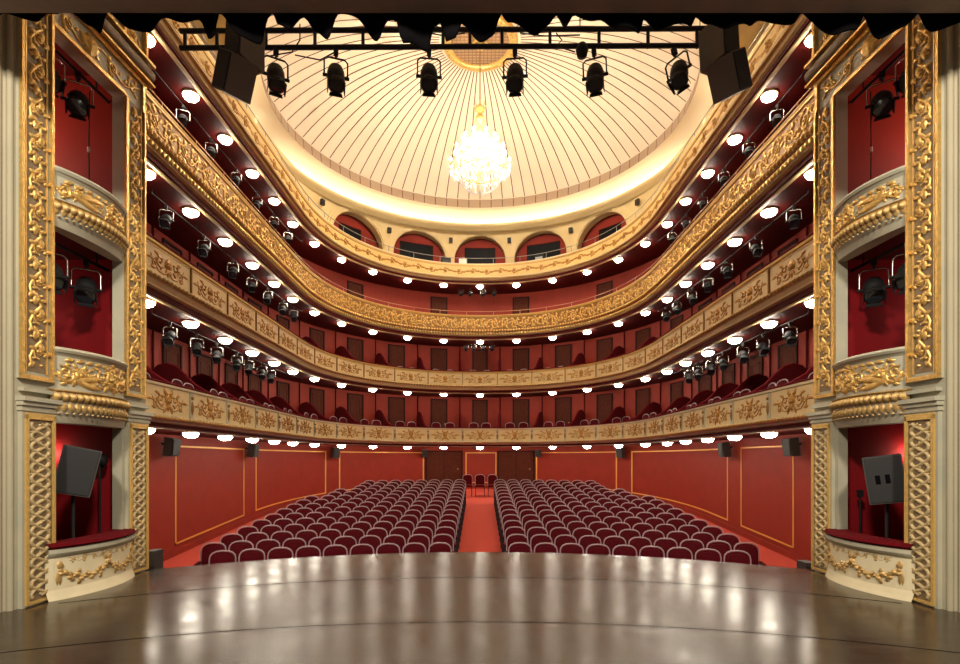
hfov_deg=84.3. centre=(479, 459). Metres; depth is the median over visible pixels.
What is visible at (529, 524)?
seat
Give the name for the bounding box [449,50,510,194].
chandelier
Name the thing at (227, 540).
seat
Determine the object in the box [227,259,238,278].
spotlight
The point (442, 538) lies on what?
seat
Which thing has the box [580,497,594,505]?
seat
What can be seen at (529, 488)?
seat
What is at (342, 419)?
chair
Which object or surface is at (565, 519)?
seat
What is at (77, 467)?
grille
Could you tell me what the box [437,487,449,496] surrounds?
seat
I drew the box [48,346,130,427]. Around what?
parapet
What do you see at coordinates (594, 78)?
spotlight
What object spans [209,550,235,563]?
seat
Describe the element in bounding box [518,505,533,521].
seat
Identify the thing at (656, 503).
seat
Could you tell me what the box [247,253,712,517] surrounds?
wall
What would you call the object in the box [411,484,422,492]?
seat
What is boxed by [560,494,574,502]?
seat
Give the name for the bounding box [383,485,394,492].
seat
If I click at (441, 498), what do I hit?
seat
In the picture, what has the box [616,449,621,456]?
grille
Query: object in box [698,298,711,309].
door
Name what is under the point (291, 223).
ceiling lamp
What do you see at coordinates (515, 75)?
spotlight
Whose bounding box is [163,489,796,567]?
floor
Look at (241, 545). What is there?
seat
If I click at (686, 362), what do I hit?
ceiling lamp
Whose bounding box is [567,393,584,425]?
wall
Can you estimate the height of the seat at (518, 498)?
1.094 m
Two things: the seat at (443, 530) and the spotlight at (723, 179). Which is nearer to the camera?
the seat at (443, 530)
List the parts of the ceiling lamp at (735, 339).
lamp shade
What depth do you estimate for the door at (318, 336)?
23.67 m
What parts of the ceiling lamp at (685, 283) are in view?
lamp shade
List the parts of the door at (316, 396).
panel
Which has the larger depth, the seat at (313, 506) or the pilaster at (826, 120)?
the seat at (313, 506)
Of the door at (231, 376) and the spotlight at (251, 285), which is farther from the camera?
the door at (231, 376)
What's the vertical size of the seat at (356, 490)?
1.094 m
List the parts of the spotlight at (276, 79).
tilt knob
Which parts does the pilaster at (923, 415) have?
gilded frame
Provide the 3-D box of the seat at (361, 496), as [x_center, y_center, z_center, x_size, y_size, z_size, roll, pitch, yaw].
[-4.147,1.747,18.380,0.550,1.094,0.579,0,0,-9]
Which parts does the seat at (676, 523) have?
backrest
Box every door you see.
[162,238,182,255]
[162,343,182,370]
[197,262,212,276]
[197,354,212,377]
[225,282,237,293]
[225,363,237,384]
[248,298,261,309]
[248,373,261,392]
[276,314,289,329]
[276,381,289,403]
[309,327,324,349]
[309,388,324,416]
[347,280,363,298]
[347,337,363,360]
[347,393,363,422]
[388,344,404,366]
[388,397,404,425]
[425,451,462,485]
[430,296,446,313]
[430,348,446,369]
[430,399,446,426]
[472,349,487,370]
[472,400,487,426]
[497,450,534,485]
[513,296,529,313]
[513,348,529,369]
[513,399,529,426]
[555,344,571,366]
[555,397,571,425]
[596,280,612,298]
[596,337,612,360]
[596,393,612,422]
[635,327,650,349]
[635,388,650,415]
[670,314,683,329]
[670,381,683,403]
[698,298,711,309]
[698,373,711,392]
[722,282,734,293]
[722,363,734,384]
[747,262,762,276]
[747,353,762,377]
[777,238,797,255]
[777,342,797,370]
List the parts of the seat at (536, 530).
frame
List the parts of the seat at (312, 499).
backrest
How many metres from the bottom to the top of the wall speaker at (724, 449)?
0.496 m
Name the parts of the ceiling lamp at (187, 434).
lamp shade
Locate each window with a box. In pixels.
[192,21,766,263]
[400,241,432,260]
[464,248,495,263]
[527,241,559,260]
[599,222,620,240]
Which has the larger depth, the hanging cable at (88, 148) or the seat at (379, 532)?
the seat at (379, 532)
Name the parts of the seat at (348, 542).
frame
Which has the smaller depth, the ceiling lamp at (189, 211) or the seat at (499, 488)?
the ceiling lamp at (189, 211)
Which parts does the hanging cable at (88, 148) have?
cord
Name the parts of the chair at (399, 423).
backrest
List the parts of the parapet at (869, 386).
rail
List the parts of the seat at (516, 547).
backrest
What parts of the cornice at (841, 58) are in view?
panel frame, roll cornice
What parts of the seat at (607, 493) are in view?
backrest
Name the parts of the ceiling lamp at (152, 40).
lamp shade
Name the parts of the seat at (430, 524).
frame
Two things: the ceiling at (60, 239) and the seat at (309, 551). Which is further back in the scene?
the seat at (309, 551)
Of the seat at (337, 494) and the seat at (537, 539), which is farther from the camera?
the seat at (337, 494)
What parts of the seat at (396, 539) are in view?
frame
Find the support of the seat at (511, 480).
on the floor at (479, 532)
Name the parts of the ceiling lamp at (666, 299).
lamp shade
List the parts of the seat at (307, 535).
frame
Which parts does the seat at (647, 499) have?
backrest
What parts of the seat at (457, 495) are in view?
backrest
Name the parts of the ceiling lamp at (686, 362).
lamp shade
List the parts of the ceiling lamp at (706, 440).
lamp shade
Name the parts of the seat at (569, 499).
backrest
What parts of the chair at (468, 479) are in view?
backrest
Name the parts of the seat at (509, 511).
backrest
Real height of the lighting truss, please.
2.814 m
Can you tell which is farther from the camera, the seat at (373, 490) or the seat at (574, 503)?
the seat at (373, 490)
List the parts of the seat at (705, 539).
frame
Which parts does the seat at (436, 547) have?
backrest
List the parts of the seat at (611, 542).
frame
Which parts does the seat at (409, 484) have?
backrest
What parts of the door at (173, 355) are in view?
panel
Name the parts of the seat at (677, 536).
frame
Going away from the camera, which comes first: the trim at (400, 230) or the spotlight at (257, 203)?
the spotlight at (257, 203)
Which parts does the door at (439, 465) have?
panel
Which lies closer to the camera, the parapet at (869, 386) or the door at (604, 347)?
the parapet at (869, 386)
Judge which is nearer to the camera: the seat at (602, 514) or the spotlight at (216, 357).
the spotlight at (216, 357)
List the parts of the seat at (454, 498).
backrest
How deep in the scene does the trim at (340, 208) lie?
25.44 m
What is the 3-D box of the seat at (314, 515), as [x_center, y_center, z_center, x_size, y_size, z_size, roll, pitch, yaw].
[-4.683,2.031,14.954,0.550,1.094,0.579,0,0,-11]
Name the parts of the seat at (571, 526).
frame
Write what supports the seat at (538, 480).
on the floor at (479, 532)
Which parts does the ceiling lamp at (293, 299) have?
lamp shade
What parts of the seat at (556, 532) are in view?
frame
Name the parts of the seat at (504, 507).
backrest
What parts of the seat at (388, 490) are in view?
backrest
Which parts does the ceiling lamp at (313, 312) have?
lamp shade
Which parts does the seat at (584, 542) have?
frame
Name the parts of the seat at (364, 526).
frame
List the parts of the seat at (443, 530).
frame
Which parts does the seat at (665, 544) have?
frame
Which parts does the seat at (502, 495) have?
backrest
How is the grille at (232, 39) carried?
attached to the speaker at (238, 64)
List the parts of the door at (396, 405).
panel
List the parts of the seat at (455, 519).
backrest, frame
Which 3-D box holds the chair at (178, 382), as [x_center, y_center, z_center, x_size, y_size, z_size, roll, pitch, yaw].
[-6.830,-1.354,12.307,0.461,1.050,0.480,0,0,0]
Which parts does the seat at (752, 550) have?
frame, backrest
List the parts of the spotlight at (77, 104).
tilt knob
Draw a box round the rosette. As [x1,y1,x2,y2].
[444,15,517,71]
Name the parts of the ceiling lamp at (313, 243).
lamp shade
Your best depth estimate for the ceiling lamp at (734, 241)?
14.20 m
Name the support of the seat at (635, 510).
on the floor at (479, 532)
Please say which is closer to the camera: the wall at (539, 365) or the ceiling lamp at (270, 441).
the ceiling lamp at (270, 441)
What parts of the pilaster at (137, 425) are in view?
gilded frame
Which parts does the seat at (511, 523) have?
backrest, frame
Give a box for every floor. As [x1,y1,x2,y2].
[0,552,959,663]
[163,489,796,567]
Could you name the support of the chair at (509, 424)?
on the balcony at (176, 408)
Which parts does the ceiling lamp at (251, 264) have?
lamp shade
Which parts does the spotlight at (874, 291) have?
tilt knob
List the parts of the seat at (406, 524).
frame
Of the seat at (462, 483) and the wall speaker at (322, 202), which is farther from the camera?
the wall speaker at (322, 202)
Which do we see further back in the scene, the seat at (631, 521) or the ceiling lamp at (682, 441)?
the ceiling lamp at (682, 441)
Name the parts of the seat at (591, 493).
backrest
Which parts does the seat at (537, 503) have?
backrest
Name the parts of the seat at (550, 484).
backrest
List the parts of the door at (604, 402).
panel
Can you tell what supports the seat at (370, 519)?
on the floor at (479, 532)
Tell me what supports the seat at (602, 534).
on the floor at (479, 532)
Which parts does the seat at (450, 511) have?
backrest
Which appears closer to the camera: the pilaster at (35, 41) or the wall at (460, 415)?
the pilaster at (35, 41)
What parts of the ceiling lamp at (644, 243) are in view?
lamp shade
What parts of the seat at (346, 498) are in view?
backrest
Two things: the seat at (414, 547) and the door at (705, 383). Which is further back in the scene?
the door at (705, 383)
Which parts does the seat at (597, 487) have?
backrest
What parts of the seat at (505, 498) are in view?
backrest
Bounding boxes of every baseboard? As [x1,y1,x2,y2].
[163,518,246,561]
[247,485,712,522]
[713,518,809,561]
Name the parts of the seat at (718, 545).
frame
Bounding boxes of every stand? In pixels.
[98,454,107,532]
[856,490,863,532]
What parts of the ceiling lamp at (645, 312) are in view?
lamp shade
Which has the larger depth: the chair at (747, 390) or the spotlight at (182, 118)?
the chair at (747, 390)
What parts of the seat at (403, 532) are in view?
frame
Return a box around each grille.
[56,446,99,495]
[172,440,180,454]
[211,48,230,88]
[224,20,239,52]
[254,445,259,456]
[334,449,339,456]
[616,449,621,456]
[717,444,723,455]
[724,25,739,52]
[733,48,752,88]
[781,440,790,454]
[864,455,903,502]
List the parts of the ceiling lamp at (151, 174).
lamp shade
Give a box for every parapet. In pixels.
[45,528,135,601]
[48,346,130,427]
[54,165,129,261]
[824,528,914,601]
[829,346,911,427]
[830,165,905,261]
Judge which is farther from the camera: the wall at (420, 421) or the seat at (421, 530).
the wall at (420, 421)
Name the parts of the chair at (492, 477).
backrest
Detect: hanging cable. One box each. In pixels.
[87,92,90,179]
[869,92,872,179]
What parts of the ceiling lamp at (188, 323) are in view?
lamp shade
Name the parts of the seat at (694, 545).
frame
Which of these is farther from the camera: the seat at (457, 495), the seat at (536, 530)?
the seat at (457, 495)
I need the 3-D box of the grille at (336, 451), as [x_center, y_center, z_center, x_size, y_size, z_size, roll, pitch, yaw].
[-6.497,-0.319,24.118,0.015,0.391,0.322,8,4,33]
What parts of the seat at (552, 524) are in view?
frame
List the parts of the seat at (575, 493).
backrest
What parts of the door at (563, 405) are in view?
panel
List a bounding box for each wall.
[3,14,144,611]
[55,76,111,539]
[146,222,246,554]
[146,365,174,383]
[152,330,211,392]
[189,344,242,400]
[218,364,266,406]
[242,366,286,411]
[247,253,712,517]
[257,121,702,262]
[268,382,307,416]
[298,382,332,420]
[299,320,321,348]
[335,331,356,359]
[335,389,360,423]
[375,339,391,365]
[375,393,392,425]
[417,344,425,368]
[417,396,426,426]
[459,347,462,370]
[459,397,462,426]
[497,347,500,370]
[497,397,500,426]
[533,396,542,426]
[534,344,542,368]
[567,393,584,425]
[568,339,584,365]
[599,331,624,423]
[627,382,661,420]
[638,320,660,348]
[652,382,691,416]
[673,366,717,411]
[693,364,741,406]
[713,222,813,560]
[717,344,770,400]
[748,330,807,392]
[785,364,813,383]
[815,28,956,611]
[848,76,904,539]
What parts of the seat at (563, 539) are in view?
frame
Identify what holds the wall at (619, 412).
on the balcony at (176, 408)
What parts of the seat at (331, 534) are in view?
frame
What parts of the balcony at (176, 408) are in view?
cornice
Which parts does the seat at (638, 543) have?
frame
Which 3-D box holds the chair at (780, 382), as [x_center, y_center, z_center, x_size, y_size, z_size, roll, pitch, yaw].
[6.830,-1.354,12.307,0.461,1.050,0.480,0,0,-2]
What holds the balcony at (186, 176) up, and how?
attached to the wall at (686, 477)
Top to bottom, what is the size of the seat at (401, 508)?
1.094 m
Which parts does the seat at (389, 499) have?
backrest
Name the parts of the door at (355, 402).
panel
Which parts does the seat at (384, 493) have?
backrest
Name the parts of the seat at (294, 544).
frame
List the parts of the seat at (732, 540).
frame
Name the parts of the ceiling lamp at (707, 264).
lamp shade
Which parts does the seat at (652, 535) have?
frame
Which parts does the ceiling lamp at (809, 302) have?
lamp shade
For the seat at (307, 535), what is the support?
on the floor at (479, 532)
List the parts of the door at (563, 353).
panel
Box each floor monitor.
[145,549,162,571]
[797,560,814,571]
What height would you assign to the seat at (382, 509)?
1.094 m
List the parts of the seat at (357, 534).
frame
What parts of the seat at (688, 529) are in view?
frame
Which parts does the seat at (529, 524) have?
frame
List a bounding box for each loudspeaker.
[56,444,101,537]
[862,453,903,537]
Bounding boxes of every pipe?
[55,49,109,102]
[55,242,109,271]
[151,189,301,311]
[151,310,301,378]
[153,69,301,241]
[658,69,806,241]
[658,189,808,311]
[658,310,808,378]
[850,49,904,102]
[850,242,904,271]
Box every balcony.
[145,377,814,446]
[146,89,813,346]
[146,232,813,396]
[147,14,812,293]
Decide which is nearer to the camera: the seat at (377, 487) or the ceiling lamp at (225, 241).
the ceiling lamp at (225, 241)
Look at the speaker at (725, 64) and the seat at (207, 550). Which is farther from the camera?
the seat at (207, 550)
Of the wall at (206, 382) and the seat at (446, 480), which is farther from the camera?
the seat at (446, 480)
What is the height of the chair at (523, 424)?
1.050 m
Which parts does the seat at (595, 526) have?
frame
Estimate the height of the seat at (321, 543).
1.094 m
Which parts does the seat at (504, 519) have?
backrest, frame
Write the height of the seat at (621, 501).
1.094 m
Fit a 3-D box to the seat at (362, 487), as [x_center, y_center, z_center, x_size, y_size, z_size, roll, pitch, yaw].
[-4.693,1.547,20.785,0.550,1.094,0.579,0,0,-9]
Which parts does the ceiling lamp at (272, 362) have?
lamp shade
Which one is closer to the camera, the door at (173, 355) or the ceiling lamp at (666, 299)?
the door at (173, 355)
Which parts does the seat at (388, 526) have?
frame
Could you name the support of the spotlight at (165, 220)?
hanging from the pipe at (151, 189)
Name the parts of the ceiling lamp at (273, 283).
lamp shade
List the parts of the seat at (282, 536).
frame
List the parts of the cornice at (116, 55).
roll cornice, panel frame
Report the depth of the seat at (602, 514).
15.34 m
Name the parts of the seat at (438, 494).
backrest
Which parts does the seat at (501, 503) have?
backrest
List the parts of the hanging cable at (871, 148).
cord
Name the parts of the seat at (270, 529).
frame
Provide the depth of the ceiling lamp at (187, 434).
12.48 m
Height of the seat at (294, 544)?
1.094 m
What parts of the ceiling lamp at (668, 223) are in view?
lamp shade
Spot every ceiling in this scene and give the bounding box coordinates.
[55,43,89,75]
[55,231,109,259]
[190,14,769,60]
[261,14,699,207]
[850,231,904,259]
[870,43,904,75]
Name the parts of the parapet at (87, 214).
rail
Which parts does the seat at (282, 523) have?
backrest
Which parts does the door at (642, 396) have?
panel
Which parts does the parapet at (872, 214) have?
rail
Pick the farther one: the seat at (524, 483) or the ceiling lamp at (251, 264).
the seat at (524, 483)
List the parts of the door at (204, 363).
panel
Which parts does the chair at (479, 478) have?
backrest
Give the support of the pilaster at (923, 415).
attached to the wall at (841, 434)
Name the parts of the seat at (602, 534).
frame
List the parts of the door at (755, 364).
panel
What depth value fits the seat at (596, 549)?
11.35 m
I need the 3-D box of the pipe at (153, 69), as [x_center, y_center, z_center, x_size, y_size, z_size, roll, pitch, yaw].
[-7.201,-8.664,16.308,0.176,0.092,9.304,0,0,1]
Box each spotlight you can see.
[55,57,66,97]
[55,253,69,294]
[60,71,94,121]
[69,259,102,307]
[158,204,173,229]
[161,321,177,346]
[176,104,190,128]
[190,334,203,356]
[197,235,210,257]
[205,138,217,159]
[210,343,223,363]
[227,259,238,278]
[230,168,241,186]
[231,351,242,370]
[243,357,254,375]
[246,274,257,292]
[251,193,261,210]
[257,363,266,380]
[263,47,289,98]
[263,287,272,304]
[266,367,275,383]
[269,213,278,229]
[278,299,287,314]
[283,229,292,244]
[289,307,298,321]
[323,47,348,97]
[416,47,441,96]
[502,47,527,96]
[582,47,607,97]
[661,307,670,321]
[665,46,691,95]
[667,229,676,244]
[672,299,681,314]
[681,213,690,229]
[684,367,693,383]
[687,287,696,304]
[693,363,702,380]
[698,193,707,210]
[702,274,713,292]
[705,357,716,375]
[717,351,728,370]
[718,168,729,187]
[721,259,732,278]
[736,342,749,363]
[742,138,754,159]
[749,235,762,256]
[756,334,770,356]
[769,104,783,128]
[782,321,797,346]
[786,204,801,229]
[857,259,890,307]
[865,71,899,121]
[890,253,904,294]
[893,57,904,97]
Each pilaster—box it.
[15,387,62,608]
[16,14,54,382]
[122,95,145,398]
[125,403,153,573]
[806,403,834,573]
[814,95,837,398]
[897,387,944,608]
[905,14,943,382]
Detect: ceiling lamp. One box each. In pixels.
[146,167,156,179]
[146,297,156,307]
[148,32,156,46]
[149,428,156,433]
[181,88,199,102]
[181,206,199,217]
[181,319,199,327]
[182,431,198,437]
[217,133,232,144]
[217,237,232,245]
[217,336,232,343]
[217,435,232,440]
[245,168,258,177]
[245,261,258,268]
[245,350,258,355]
[245,437,258,442]
[268,197,280,204]
[268,280,280,286]
[268,360,280,365]
[268,439,279,443]
[287,220,297,227]
[287,296,297,302]
[287,369,297,373]
[287,441,297,445]
[309,241,319,246]
[309,310,319,315]
[310,377,319,381]
[337,257,345,262]
[337,321,345,325]
[337,383,345,386]
[369,269,376,274]
[403,278,410,282]
[476,284,483,288]
[549,278,556,282]
[583,269,590,274]
[614,257,622,262]
[614,321,622,325]
[614,383,622,386]
[640,241,650,246]
[640,310,650,315]
[640,377,649,381]
[662,220,672,227]
[662,296,672,302]
[662,369,672,373]
[662,441,672,445]
[679,197,691,204]
[679,280,691,286]
[679,360,691,365]
[680,439,691,443]
[701,168,714,177]
[701,261,714,268]
[701,350,714,355]
[701,437,714,442]
[727,133,742,144]
[727,237,742,245]
[727,336,742,343]
[727,435,742,440]
[760,88,778,102]
[760,206,778,217]
[760,319,778,327]
[761,431,777,437]
[803,32,811,46]
[803,167,813,179]
[803,297,813,307]
[803,428,810,433]
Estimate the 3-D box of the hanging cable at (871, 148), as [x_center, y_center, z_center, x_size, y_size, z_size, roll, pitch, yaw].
[5.607,-4.415,7.600,0.037,1.730,0.037,0,0,23]
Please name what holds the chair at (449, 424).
on the balcony at (176, 408)
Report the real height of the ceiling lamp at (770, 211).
0.157 m
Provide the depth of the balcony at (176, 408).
15.86 m
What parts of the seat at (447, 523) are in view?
backrest, frame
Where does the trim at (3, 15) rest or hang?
attached to the wall at (118, 434)
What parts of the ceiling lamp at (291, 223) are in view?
lamp shade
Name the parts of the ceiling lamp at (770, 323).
lamp shade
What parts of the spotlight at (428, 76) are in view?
tilt knob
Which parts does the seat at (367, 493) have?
backrest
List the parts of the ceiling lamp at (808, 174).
lamp shade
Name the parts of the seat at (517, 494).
backrest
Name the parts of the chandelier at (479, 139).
gilded stem, chain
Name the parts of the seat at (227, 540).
frame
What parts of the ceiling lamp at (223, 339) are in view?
lamp shade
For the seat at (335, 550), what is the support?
on the floor at (479, 532)
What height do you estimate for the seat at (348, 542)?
1.094 m
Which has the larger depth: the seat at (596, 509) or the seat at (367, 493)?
the seat at (367, 493)
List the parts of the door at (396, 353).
panel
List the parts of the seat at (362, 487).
backrest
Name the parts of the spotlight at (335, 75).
tilt knob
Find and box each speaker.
[161,437,180,455]
[211,20,265,104]
[246,443,259,456]
[320,198,324,205]
[330,447,340,457]
[422,450,427,456]
[535,450,540,456]
[616,447,625,457]
[635,198,639,205]
[698,25,752,104]
[717,442,732,456]
[781,437,801,455]
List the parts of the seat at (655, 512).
backrest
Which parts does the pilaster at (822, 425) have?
gilded frame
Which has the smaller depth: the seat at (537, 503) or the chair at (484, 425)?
the seat at (537, 503)
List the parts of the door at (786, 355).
panel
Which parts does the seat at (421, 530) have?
frame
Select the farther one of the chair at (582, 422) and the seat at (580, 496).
the chair at (582, 422)
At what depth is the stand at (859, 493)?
7.59 m
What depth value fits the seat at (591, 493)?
19.41 m
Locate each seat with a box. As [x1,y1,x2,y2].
[194,542,226,564]
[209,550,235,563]
[219,533,243,549]
[228,540,253,561]
[236,526,258,539]
[238,548,264,561]
[245,532,268,547]
[251,519,271,533]
[256,539,280,559]
[260,525,281,540]
[264,513,283,524]
[267,547,292,559]
[271,531,293,548]
[273,518,293,530]
[275,508,293,519]
[282,538,305,557]
[284,524,304,537]
[285,512,303,523]
[286,503,302,512]
[295,499,310,508]
[295,507,312,518]
[295,517,314,529]
[295,530,317,545]
[295,546,320,557]
[304,495,318,502]
[304,503,320,511]
[305,512,323,522]
[307,523,327,538]
[308,537,331,555]
[313,499,328,506]
[315,507,331,516]
[317,517,335,530]
[319,529,340,546]
[321,495,335,503]
[323,502,339,512]
[323,544,347,555]
[326,511,343,523]
[328,492,341,499]
[329,522,349,537]
[330,498,345,507]
[334,488,347,494]
[334,506,350,517]
[334,536,356,554]
[337,495,351,501]
[338,516,356,529]
[341,502,356,510]
[343,491,357,497]
[343,528,364,546]
[345,511,363,521]
[348,498,362,507]
[349,488,361,494]
[350,544,373,554]
[351,521,371,537]
[353,506,369,515]
[354,494,367,501]
[355,485,366,490]
[358,535,380,553]
[359,491,372,499]
[359,501,374,511]
[359,515,377,528]
[363,480,374,485]
[364,488,376,493]
[365,497,379,505]
[365,510,382,522]
[366,527,387,545]
[369,485,380,491]
[370,494,383,502]
[371,505,387,516]
[373,482,384,488]
[373,521,392,535]
[375,491,388,497]
[376,543,399,553]
[377,501,391,510]
[379,480,387,486]
[379,487,391,494]
[379,515,397,529]
[381,497,396,505]
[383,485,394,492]
[383,534,405,552]
[384,510,401,521]
[385,494,399,502]
[387,482,398,488]
[389,505,405,518]
[389,527,409,547]
[390,490,403,497]
[393,487,406,494]
[394,501,409,513]
[395,520,414,537]
[397,485,409,491]
[398,497,412,505]
[399,515,417,533]
[400,482,411,487]
[401,493,415,501]
[402,542,425,552]
[404,509,421,523]
[405,490,418,497]
[407,534,429,552]
[408,487,420,493]
[408,505,424,522]
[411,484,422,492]
[411,500,426,511]
[412,527,432,547]
[413,482,425,487]
[414,497,429,505]
[416,479,427,484]
[416,520,435,538]
[417,493,431,501]
[420,490,433,499]
[420,514,437,533]
[422,487,435,495]
[423,509,440,526]
[425,484,436,492]
[426,505,441,521]
[427,482,438,491]
[428,479,439,485]
[428,500,443,515]
[428,542,451,552]
[431,496,445,511]
[431,534,453,551]
[433,493,446,504]
[434,526,455,551]
[435,490,448,502]
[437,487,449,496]
[437,520,456,551]
[438,484,450,489]
[440,514,458,551]
[441,479,452,488]
[442,509,459,548]
[444,504,460,541]
[445,500,461,535]
[447,496,462,529]
[448,493,462,524]
[450,490,463,519]
[451,487,464,498]
[452,484,464,511]
[453,482,465,508]
[454,479,465,485]
[494,479,505,485]
[494,482,506,508]
[495,484,507,511]
[495,487,508,498]
[496,490,509,519]
[497,493,511,524]
[497,496,512,529]
[498,500,514,535]
[499,504,515,541]
[500,509,517,548]
[501,514,519,551]
[503,520,522,551]
[504,526,525,551]
[506,534,528,551]
[507,479,518,488]
[508,542,531,552]
[509,484,521,489]
[510,487,522,496]
[511,490,524,502]
[513,493,526,504]
[514,496,528,511]
[516,500,531,515]
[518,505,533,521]
[519,509,536,526]
[520,479,531,485]
[521,482,532,491]
[522,514,539,533]
[523,484,534,492]
[524,487,537,495]
[524,520,543,538]
[526,490,539,499]
[527,527,547,547]
[528,493,542,501]
[530,497,545,505]
[530,534,552,552]
[532,479,543,484]
[533,500,548,511]
[534,482,546,487]
[534,542,557,552]
[535,505,551,522]
[537,484,548,492]
[538,509,555,523]
[539,487,551,493]
[541,490,554,497]
[542,515,560,533]
[544,493,558,501]
[545,520,564,537]
[547,497,561,505]
[548,482,559,487]
[550,485,562,491]
[550,501,565,513]
[550,527,570,547]
[553,487,566,494]
[554,505,570,518]
[554,534,576,552]
[556,490,569,497]
[558,510,575,521]
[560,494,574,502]
[560,543,583,553]
[561,482,572,488]
[562,515,580,529]
[563,497,578,505]
[565,485,576,492]
[567,521,586,535]
[568,487,580,494]
[568,501,582,510]
[571,491,584,497]
[572,480,580,486]
[572,505,588,516]
[572,527,593,545]
[575,482,586,488]
[576,494,589,502]
[577,510,594,522]
[579,485,590,491]
[579,535,601,553]
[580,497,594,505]
[582,515,600,528]
[583,488,595,493]
[585,480,596,485]
[585,501,600,511]
[586,544,609,554]
[587,491,600,499]
[588,521,608,537]
[590,506,606,515]
[592,494,605,501]
[593,485,604,490]
[595,528,616,546]
[596,511,614,521]
[597,498,611,507]
[598,488,610,494]
[602,491,616,497]
[603,502,618,510]
[603,516,621,529]
[603,536,625,554]
[608,495,622,501]
[609,506,625,517]
[610,522,630,537]
[612,488,625,494]
[612,544,636,555]
[614,498,629,507]
[616,511,633,523]
[618,492,631,499]
[619,529,640,546]
[620,502,636,512]
[624,495,638,503]
[624,517,642,530]
[628,507,644,516]
[628,537,651,555]
[631,499,646,506]
[632,523,652,538]
[636,512,654,522]
[639,503,655,511]
[639,546,664,557]
[641,495,655,502]
[642,530,664,545]
[645,517,664,529]
[647,507,664,518]
[649,499,664,508]
[654,538,677,557]
[655,524,675,537]
[656,512,674,523]
[657,503,673,512]
[666,508,684,519]
[666,518,686,530]
[666,531,688,548]
[667,547,692,559]
[676,513,695,524]
[678,525,699,540]
[679,539,703,559]
[688,519,708,533]
[691,532,714,547]
[695,548,721,561]
[701,526,723,539]
[706,540,731,561]
[716,533,740,549]
[724,550,750,563]
[733,542,765,564]
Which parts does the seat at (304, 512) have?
backrest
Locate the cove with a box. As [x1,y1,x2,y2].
[248,18,712,223]
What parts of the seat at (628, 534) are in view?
frame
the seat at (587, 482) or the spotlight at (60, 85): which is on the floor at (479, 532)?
the seat at (587, 482)
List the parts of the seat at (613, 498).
backrest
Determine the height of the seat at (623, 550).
1.094 m
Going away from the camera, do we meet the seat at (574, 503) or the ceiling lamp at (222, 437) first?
the ceiling lamp at (222, 437)
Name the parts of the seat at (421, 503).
backrest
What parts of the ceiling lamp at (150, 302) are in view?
lamp shade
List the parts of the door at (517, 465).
panel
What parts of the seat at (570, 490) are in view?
backrest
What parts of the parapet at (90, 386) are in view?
rail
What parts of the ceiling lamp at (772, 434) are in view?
lamp shade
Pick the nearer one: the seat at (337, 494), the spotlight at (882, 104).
the spotlight at (882, 104)
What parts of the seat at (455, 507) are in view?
backrest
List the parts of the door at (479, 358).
panel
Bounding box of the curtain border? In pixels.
[0,13,959,51]
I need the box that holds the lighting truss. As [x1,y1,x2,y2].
[179,24,705,60]
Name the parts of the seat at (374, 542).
frame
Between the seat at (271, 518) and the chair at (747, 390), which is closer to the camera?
the chair at (747, 390)
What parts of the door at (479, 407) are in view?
panel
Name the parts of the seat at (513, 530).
frame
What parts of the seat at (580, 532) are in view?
frame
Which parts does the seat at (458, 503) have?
backrest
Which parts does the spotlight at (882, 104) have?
tilt knob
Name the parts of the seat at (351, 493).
backrest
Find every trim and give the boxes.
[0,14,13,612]
[1,622,958,652]
[63,577,896,602]
[175,446,243,544]
[243,102,715,231]
[256,449,325,510]
[327,205,389,250]
[339,451,423,489]
[388,225,451,259]
[450,231,510,259]
[466,452,495,482]
[508,225,572,259]
[536,451,616,489]
[570,205,632,250]
[631,449,727,520]
[741,445,793,548]
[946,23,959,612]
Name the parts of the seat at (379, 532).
frame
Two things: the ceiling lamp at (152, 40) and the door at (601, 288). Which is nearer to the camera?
the ceiling lamp at (152, 40)
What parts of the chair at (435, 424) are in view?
backrest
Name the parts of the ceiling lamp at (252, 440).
lamp shade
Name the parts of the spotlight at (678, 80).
tilt knob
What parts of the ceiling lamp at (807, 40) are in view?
lamp shade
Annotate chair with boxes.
[172,379,182,385]
[183,383,193,387]
[339,417,346,421]
[361,419,368,423]
[372,420,380,424]
[395,421,404,425]
[407,422,415,426]
[431,422,440,426]
[445,422,454,426]
[462,474,471,496]
[469,423,477,426]
[475,474,484,496]
[481,423,490,426]
[488,474,497,496]
[505,422,514,426]
[519,422,527,426]
[544,422,552,426]
[556,421,564,425]
[580,420,587,424]
[590,419,598,423]
[612,417,620,422]
[622,416,629,421]
[740,389,750,394]
[776,379,787,385]
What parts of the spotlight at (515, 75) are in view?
tilt knob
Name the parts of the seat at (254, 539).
frame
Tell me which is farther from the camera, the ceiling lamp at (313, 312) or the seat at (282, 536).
the ceiling lamp at (313, 312)
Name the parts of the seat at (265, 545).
frame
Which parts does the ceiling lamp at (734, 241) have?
lamp shade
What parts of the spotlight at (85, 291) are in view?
tilt knob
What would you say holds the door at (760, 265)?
in the wall at (766, 472)
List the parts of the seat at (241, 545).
frame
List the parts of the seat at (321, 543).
frame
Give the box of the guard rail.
[149,88,810,314]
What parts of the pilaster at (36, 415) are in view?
gilded frame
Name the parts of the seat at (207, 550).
backrest, frame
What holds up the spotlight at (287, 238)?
hanging from the pipe at (153, 69)
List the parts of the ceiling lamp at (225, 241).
lamp shade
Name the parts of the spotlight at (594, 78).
tilt knob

